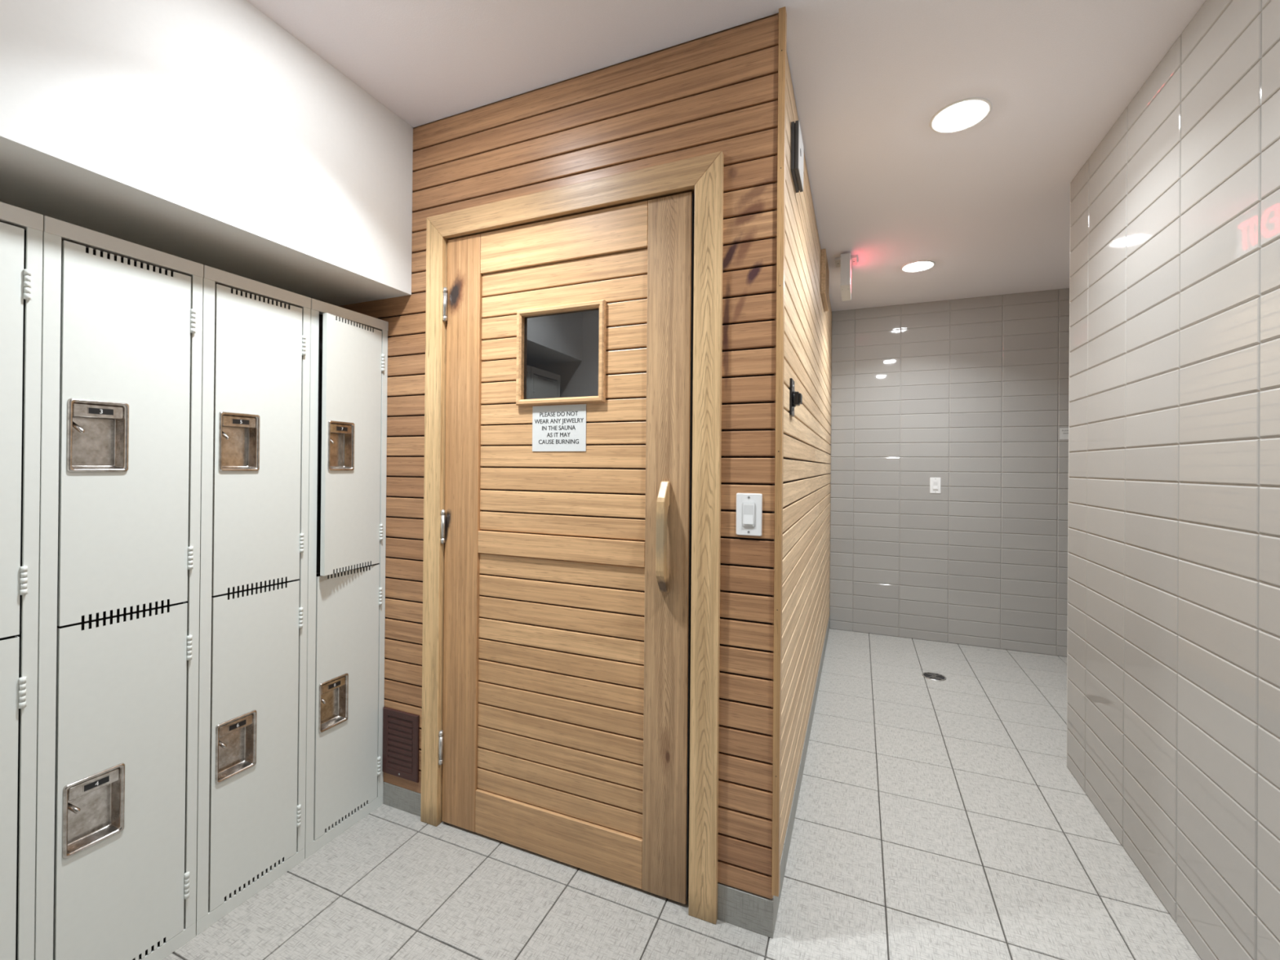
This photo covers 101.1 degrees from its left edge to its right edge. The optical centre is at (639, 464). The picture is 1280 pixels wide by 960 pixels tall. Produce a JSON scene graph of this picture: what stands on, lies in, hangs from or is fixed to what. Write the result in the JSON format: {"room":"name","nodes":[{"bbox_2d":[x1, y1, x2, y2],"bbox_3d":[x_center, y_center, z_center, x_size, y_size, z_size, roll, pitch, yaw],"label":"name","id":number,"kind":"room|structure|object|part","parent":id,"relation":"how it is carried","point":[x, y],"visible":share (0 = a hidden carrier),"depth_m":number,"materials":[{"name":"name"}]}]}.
{"room":"changing room","nodes":[
{"label":"changing room","id":0,"kind":"room"},
{"bbox_2d":[0,0,413,306],"bbox_3d":[-1.327,-0.946,1.463,0.512,0.622,1.277,0,0,23],"label":"wall","id":1,"kind":"structure","parent":0,"point":[205,132],"depth_m":1.37,"materials":[{"name":"paint"}]},
{"bbox_2d":[338,13,778,898],"bbox_3d":[-0.460,0.020,1.837,1.840,2.537,0.090,0,0,23],"label":"wall","id":2,"kind":"structure","parent":0,"point":[717,91],"depth_m":1.53,"materials":[{"name":"brown wood"}]},
{"bbox_2d":[382,706,419,782],"bbox_3d":[-0.890,1.039,1.955,0.174,0.244,0.009,0,0,23],"label":"air vent","id":3,"kind":"object","parent":2,"relation":"in","point":[401,729],"visible":1,"depth_m":1.95,"materials":[{"name":"brown metal"}]},
{"bbox_2d":[438,191,694,904],"bbox_3d":[-0.282,0.239,1.709,0.921,2.083,0.094,0,0,23],"label":"door","id":4,"kind":"structure","parent":2,"relation":"in","point":[564,736],"depth_m":1.69,"materials":[{"name":"brown wood"}]},
{"bbox_3d":[-0.275,1.208,1.728,0.627,0.146,0.042,0,0,23],"label":"rail","id":5,"kind":"part","parent":4,"relation":"part of","materials":[{"name":"brown wood"}]},
{"bbox_2d":[532,404,586,451],"bbox_3d":[-0.265,-0.118,1.717,0.202,0.150,0.002,0,0,23],"label":"door sign","id":6,"kind":"object","parent":4,"relation":"attached to","point":[558,428],"visible":1,"depth_m":1.72,"materials":[{"name":"white metal"}]},
{"bbox_3d":[-0.267,0.272,1.730,0.627,0.076,0.042,0,0,23],"label":"rail","id":7,"kind":"part","parent":4,"relation":"part of","materials":[{"name":"brown wood"}]},
{"bbox_3d":[-0.267,0.238,1.731,0.628,1.805,0.025,0,0,23],"label":"board panel","id":8,"kind":"part","parent":4,"relation":"part of","materials":[{"name":"brown wood"}]},
{"bbox_3d":[-0.258,-0.732,1.733,0.627,0.139,0.042,0,0,23],"label":"rail","id":9,"kind":"part","parent":4,"relation":"part of","materials":[{"name":"brown wood"}]},
{"bbox_3d":[0.067,0.214,1.541,0.026,0.328,0.050,0,0,23],"label":"handle","id":10,"kind":"part","parent":4,"relation":"part of","materials":[{"name":"brown wood"}]},
{"bbox_2d":[420,151,724,924],"bbox_3d":[-0.258,0.201,1.741,1.087,2.179,0.110,0,0,23],"label":"trim","id":11,"kind":"structure","parent":2,"relation":"attached to","point":[702,175],"depth_m":1.51,"materials":[{"name":"brown wood"}]},
{"bbox_2d":[383,782,773,938],"bbox_3d":[-0.302,1.240,1.720,1.445,0.100,0.011,0,0,23],"label":"baseboard","id":12,"kind":"structure","parent":2,"relation":"attached to","point":[747,910],"depth_m":1.48,"materials":[{"name":"grey"}]},
{"bbox_2d":[736,493,762,536],"bbox_3d":[0.303,0.140,1.464,0.072,0.118,0.011,0,0,23],"label":"light switch","id":13,"kind":"object","parent":2,"relation":"attached to","point":[748,505],"visible":1,"depth_m":1.46,"materials":[{"name":"white plastic"}]},
{"bbox_2d":[133,628,1201,959],"bbox_3d":[0.434,1.318,0.611,4.450,0.050,7.476,0,0,23],"label":"floor","id":14,"kind":"structure","parent":0,"point":[948,819],"depth_m":1.67,"materials":[{"name":"grey tile"}]},
{"bbox_2d":[0,201,43,959],"bbox_3d":[-1.547,0.364,1.083,0.393,1.825,0.303,0,0,23],"label":"locker","id":15,"kind":"object","parent":14,"relation":"on","point":[21,229],"visible":1,"depth_m":1.12,"materials":[{"name":"metal"}]},
{"bbox_3d":[-1.384,0.803,1.014,0.017,0.871,0.244,0,0,23],"label":"door","id":16,"kind":"part","parent":15,"relation":"part of","materials":[{"name":"metal"}]},
{"bbox_3d":[-1.377,-0.071,1.017,0.017,0.868,0.244,0,0,23],"label":"door","id":17,"kind":"part","parent":15,"relation":"part of","materials":[{"name":"metal"}]},
{"bbox_3d":[-1.376,0.382,1.012,0.006,1.792,0.303,0,0,23],"label":"frame","id":18,"kind":"part","parent":15,"relation":"part of","materials":[{"name":"metal"}]},
{"bbox_2d":[34,215,203,959],"bbox_3d":[-1.430,0.366,1.364,0.393,1.825,0.303,0,0,23],"label":"locker","id":19,"kind":"object","parent":14,"relation":"on","point":[120,504],"visible":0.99,"depth_m":1.28,"materials":[{"name":"metal"}]},
{"bbox_3d":[-1.306,0.791,1.211,0.027,0.027,0.008,1,0,-24],"label":"latch lever","id":20,"kind":"part","parent":19,"relation":"part of","materials":[{"name":"silver metal"}]},
{"bbox_3d":[-1.298,-0.086,1.214,0.027,0.027,0.008,1,0,-24],"label":"latch lever","id":21,"kind":"part","parent":19,"relation":"part of","materials":[{"name":"silver metal"}]},
{"bbox_3d":[-1.293,0.810,1.242,0.035,0.166,0.108,0,0,23],"label":"recessed handle","id":22,"kind":"part","parent":19,"relation":"part of","materials":[{"name":"silver metal"}]},
{"bbox_3d":[-1.280,0.752,1.240,0.002,0.016,0.047,0,0,23],"label":"number plate","id":23,"kind":"part","parent":19,"relation":"part of","materials":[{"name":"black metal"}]},
{"bbox_3d":[-1.286,-0.066,1.245,0.035,0.168,0.108,0,0,23],"label":"recessed handle","id":24,"kind":"part","parent":19,"relation":"part of","materials":[{"name":"silver metal"}]},
{"bbox_3d":[-1.272,-0.125,1.243,0.002,0.016,0.047,0,0,23],"label":"number plate","id":25,"kind":"part","parent":19,"relation":"part of","materials":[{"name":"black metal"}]},
{"bbox_3d":[-1.267,0.805,1.296,0.017,0.871,0.244,0,0,23],"label":"door","id":26,"kind":"part","parent":19,"relation":"part of","materials":[{"name":"metal"}]},
{"bbox_3d":[-1.260,-0.070,1.298,0.017,0.868,0.244,0,0,23],"label":"door","id":27,"kind":"part","parent":19,"relation":"part of","materials":[{"name":"metal"}]},
{"bbox_2d":[195,265,311,935],"bbox_3d":[-1.313,0.368,1.646,0.393,1.825,0.303,0,0,23],"label":"locker","id":28,"kind":"object","parent":14,"relation":"on","point":[255,364],"visible":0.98,"depth_m":1.56,"materials":[{"name":"metal"}]},
{"bbox_3d":[-1.189,0.793,1.493,0.027,0.027,0.008,1,0,-24],"label":"latch lever","id":29,"kind":"part","parent":28,"relation":"part of","materials":[{"name":"silver metal"}]},
{"bbox_3d":[-1.181,-0.084,1.495,0.027,0.027,0.008,1,0,-24],"label":"latch lever","id":30,"kind":"part","parent":28,"relation":"part of","materials":[{"name":"silver metal"}]},
{"bbox_3d":[-1.176,0.812,1.524,0.035,0.166,0.108,0,0,23],"label":"recessed handle","id":31,"kind":"part","parent":28,"relation":"part of","materials":[{"name":"silver metal"}]},
{"bbox_3d":[-1.163,0.754,1.522,0.002,0.016,0.047,0,0,23],"label":"number plate","id":32,"kind":"part","parent":28,"relation":"part of","materials":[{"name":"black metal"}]},
{"bbox_3d":[-1.169,-0.064,1.526,0.035,0.168,0.108,0,0,23],"label":"recessed handle","id":33,"kind":"part","parent":28,"relation":"part of","materials":[{"name":"silver metal"}]},
{"bbox_3d":[-1.155,-0.123,1.524,0.002,0.016,0.047,0,0,23],"label":"number plate","id":34,"kind":"part","parent":28,"relation":"part of","materials":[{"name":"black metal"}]},
{"bbox_3d":[-1.150,0.807,1.577,0.017,0.871,0.244,0,0,23],"label":"door","id":35,"kind":"part","parent":28,"relation":"part of","materials":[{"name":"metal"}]},
{"bbox_3d":[-1.142,-0.068,1.579,0.017,0.868,0.244,0,0,23],"label":"door","id":36,"kind":"part","parent":28,"relation":"part of","materials":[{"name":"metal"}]},
{"bbox_2d":[304,297,388,858],"bbox_3d":[-1.184,0.370,1.922,0.418,1.825,0.303,0,0,23],"label":"locker","id":37,"kind":"object","parent":14,"relation":"on","point":[347,540],"visible":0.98,"depth_m":1.83,"materials":[{"name":"metal"}]},
{"bbox_3d":[-1.059,0.813,1.805,0.035,0.166,0.108,0,0,23],"label":"recessed handle","id":38,"kind":"part","parent":37,"relation":"part of","materials":[{"name":"silver metal"}]},
{"bbox_3d":[-1.046,0.755,1.803,0.002,0.016,0.047,0,0,23],"label":"number plate","id":39,"kind":"part","parent":37,"relation":"part of","materials":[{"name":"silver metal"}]},
{"bbox_3d":[-1.031,-0.062,1.799,0.035,0.168,0.108,0,0,16],"label":"recessed handle","id":40,"kind":"part","parent":37,"relation":"part of","materials":[{"name":"silver metal"}]},
{"bbox_3d":[-1.018,-0.121,1.799,0.002,0.016,0.047,0,0,16],"label":"number plate","id":41,"kind":"part","parent":37,"relation":"part of","materials":[{"name":"silver metal"}]},
{"bbox_3d":[-1.033,0.809,1.858,0.017,0.871,0.244,0,0,23],"label":"door","id":42,"kind":"part","parent":37,"relation":"part of","materials":[{"name":"metal"}]},
{"bbox_3d":[-1.012,-0.066,1.855,0.017,0.868,0.244,0,0,16],"label":"door","id":43,"kind":"part","parent":37,"relation":"part of","materials":[{"name":"metal"}]},
{"bbox_2d":[921,671,946,680],"bbox_3d":[1.818,1.310,3.255,0.132,0.004,0.132,0,0,23],"label":"floor drain","id":44,"kind":"object","parent":14,"relation":"on","point":[930,675],"visible":1,"depth_m":3.25,"materials":[{"name":"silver metal"}]},
{"bbox_2d":[246,0,1205,311],"bbox_3d":[0.457,-1.334,0.618,4.450,0.180,7.476,0,0,23],"label":"ceiling","id":45,"kind":"structure","parent":0,"point":[988,202],"depth_m":1.69,"materials":[{"name":"paint"}]},
{"bbox_2d":[835,253,857,301],"bbox_3d":[1.243,-1.131,3.177,0.120,0.198,0.308,0,0,23],"label":"exit sign","id":46,"kind":"object","parent":45,"relation":"hanging from","point":[846,260],"visible":1,"depth_m":3.04,"materials":[{"name":"white plastic"}]},
{"bbox_3d":[1.266,-1.124,3.167,0.004,0.180,0.306,0,0,23],"label":"plate","id":47,"kind":"part","parent":46,"relation":"part of","materials":[{"name":"white plastic"}]},
{"bbox_2d":[901,260,935,272],"bbox_3d":[1.719,-1.221,3.257,0.188,0.014,0.188,0,0,23],"label":"recessed light","id":48,"kind":"object","parent":45,"relation":"in","point":[921,265],"visible":1,"depth_m":3.24,"materials":[{"name":"white"}]},
{"bbox_2d":[929,97,991,133],"bbox_3d":[1.134,-1.230,1.865,0.188,0.014,0.188,0,0,23],"label":"recessed light","id":49,"kind":"object","parent":45,"relation":"in","point":[960,115],"visible":1,"depth_m":1.85,"materials":[{"name":"white"}]},
{"bbox_2d":[769,51,831,897],"bbox_3d":[0.909,0.035,2.847,0.090,2.537,2.998,0,0,23],"label":"wall","id":50,"kind":"structure","parent":0,"point":[806,468],"depth_m":2.10,"materials":[{"name":"brown wood"}]},
{"bbox_2d":[771,6,786,897],"bbox_3d":[0.381,-0.037,1.441,0.018,2.410,0.028,0,0,23],"label":"trim","id":51,"kind":"structure","parent":50,"relation":"attached to","point":[782,11],"depth_m":1.43,"materials":[{"name":"brown wood"}]},
{"bbox_2d":[789,377,802,417],"bbox_3d":[0.515,-0.220,1.735,0.033,0.119,0.076,0,0,23],"label":"wall control","id":52,"kind":"object","parent":50,"relation":"attached to","point":[795,397],"visible":1,"depth_m":1.72,"materials":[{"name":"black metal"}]},
{"bbox_3d":[0.504,-0.220,1.739,0.008,0.119,0.076,0,0,23],"label":"control plate","id":53,"kind":"part","parent":52,"relation":"part of","materials":[{"name":"black metal"}]},
{"bbox_3d":[0.519,-0.216,1.735,0.026,0.054,0.054,0,0,23],"label":"control knob","id":54,"kind":"part","parent":52,"relation":"part of","materials":[{"name":"black plastic"}]},
{"bbox_2d":[791,120,804,192],"bbox_3d":[0.525,-1.021,1.754,0.026,0.154,0.155,0,0,23],"label":"wall clock","id":55,"kind":"object","parent":50,"relation":"attached to","point":[797,144],"visible":1,"depth_m":1.69,"materials":[{"name":"grey plastic"}]},
{"bbox_3d":[0.536,-1.021,1.750,0.002,0.152,0.153,0,0,23],"label":"plate","id":56,"kind":"part","parent":55,"relation":"part of","materials":[{"name":"grey plastic"}]},
{"bbox_2d":[772,617,829,934],"bbox_3d":[0.937,1.253,2.830,0.011,0.100,2.991,0,0,23],"label":"baseboard","id":57,"kind":"structure","parent":50,"relation":"attached to","point":[793,812],"depth_m":2.00,"materials":[{"name":"grey"}]},
{"bbox_2d":[820,248,829,311],"bbox_3d":[1.119,-1.104,3.183,0.025,0.252,0.380,0,0,23],"label":"box","id":58,"kind":"object","parent":50,"relation":"attached to","point":[824,288],"visible":1,"depth_m":3.03,"materials":[{"name":"brown wood"}]},
{"bbox_2d":[829,288,1069,657],"bbox_3d":[2.726,0.053,3.766,2.659,2.537,0.104,0,0,23],"label":"wall","id":59,"kind":"structure","parent":0,"point":[971,394],"depth_m":3.88,"materials":[{"name":"grey tile"}]},
{"bbox_2d":[929,477,941,493],"bbox_3d":[2.202,0.158,3.924,0.072,0.118,0.011,0,0,23],"label":"light switch","id":60,"kind":"object","parent":59,"relation":"attached to","point":[935,482],"visible":1,"depth_m":3.92,"materials":[{"name":"white plastic"}]},
{"bbox_2d":[1059,427,1068,439],"bbox_3d":[2.993,-0.212,3.601,0.200,0.078,0.003,0,0,23],"label":"notice sign","id":61,"kind":"object","parent":59,"relation":"attached to","point":[1064,432],"visible":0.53,"depth_m":3.63,"materials":[{"name":"white paper"}]},
{"bbox_2d":[1066,0,1279,959],"bbox_3d":[1.463,0.030,-0.701,1.560,2.537,5.829,0,0,23],"label":"wall","id":62,"kind":"structure","parent":0,"point":[1173,688],"depth_m":1.46,"materials":[{"name":"grey tile"}]},
{"bbox_2d":[1066,182,1071,753],"bbox_3d":[1.867,0.042,2.287,0.008,2.537,0.004,0,0,23],"label":"trim","id":63,"kind":"structure","parent":62,"relation":"attached to","point":[1070,182],"depth_m":2.29,"materials":[{"name":"white"}]}
]}

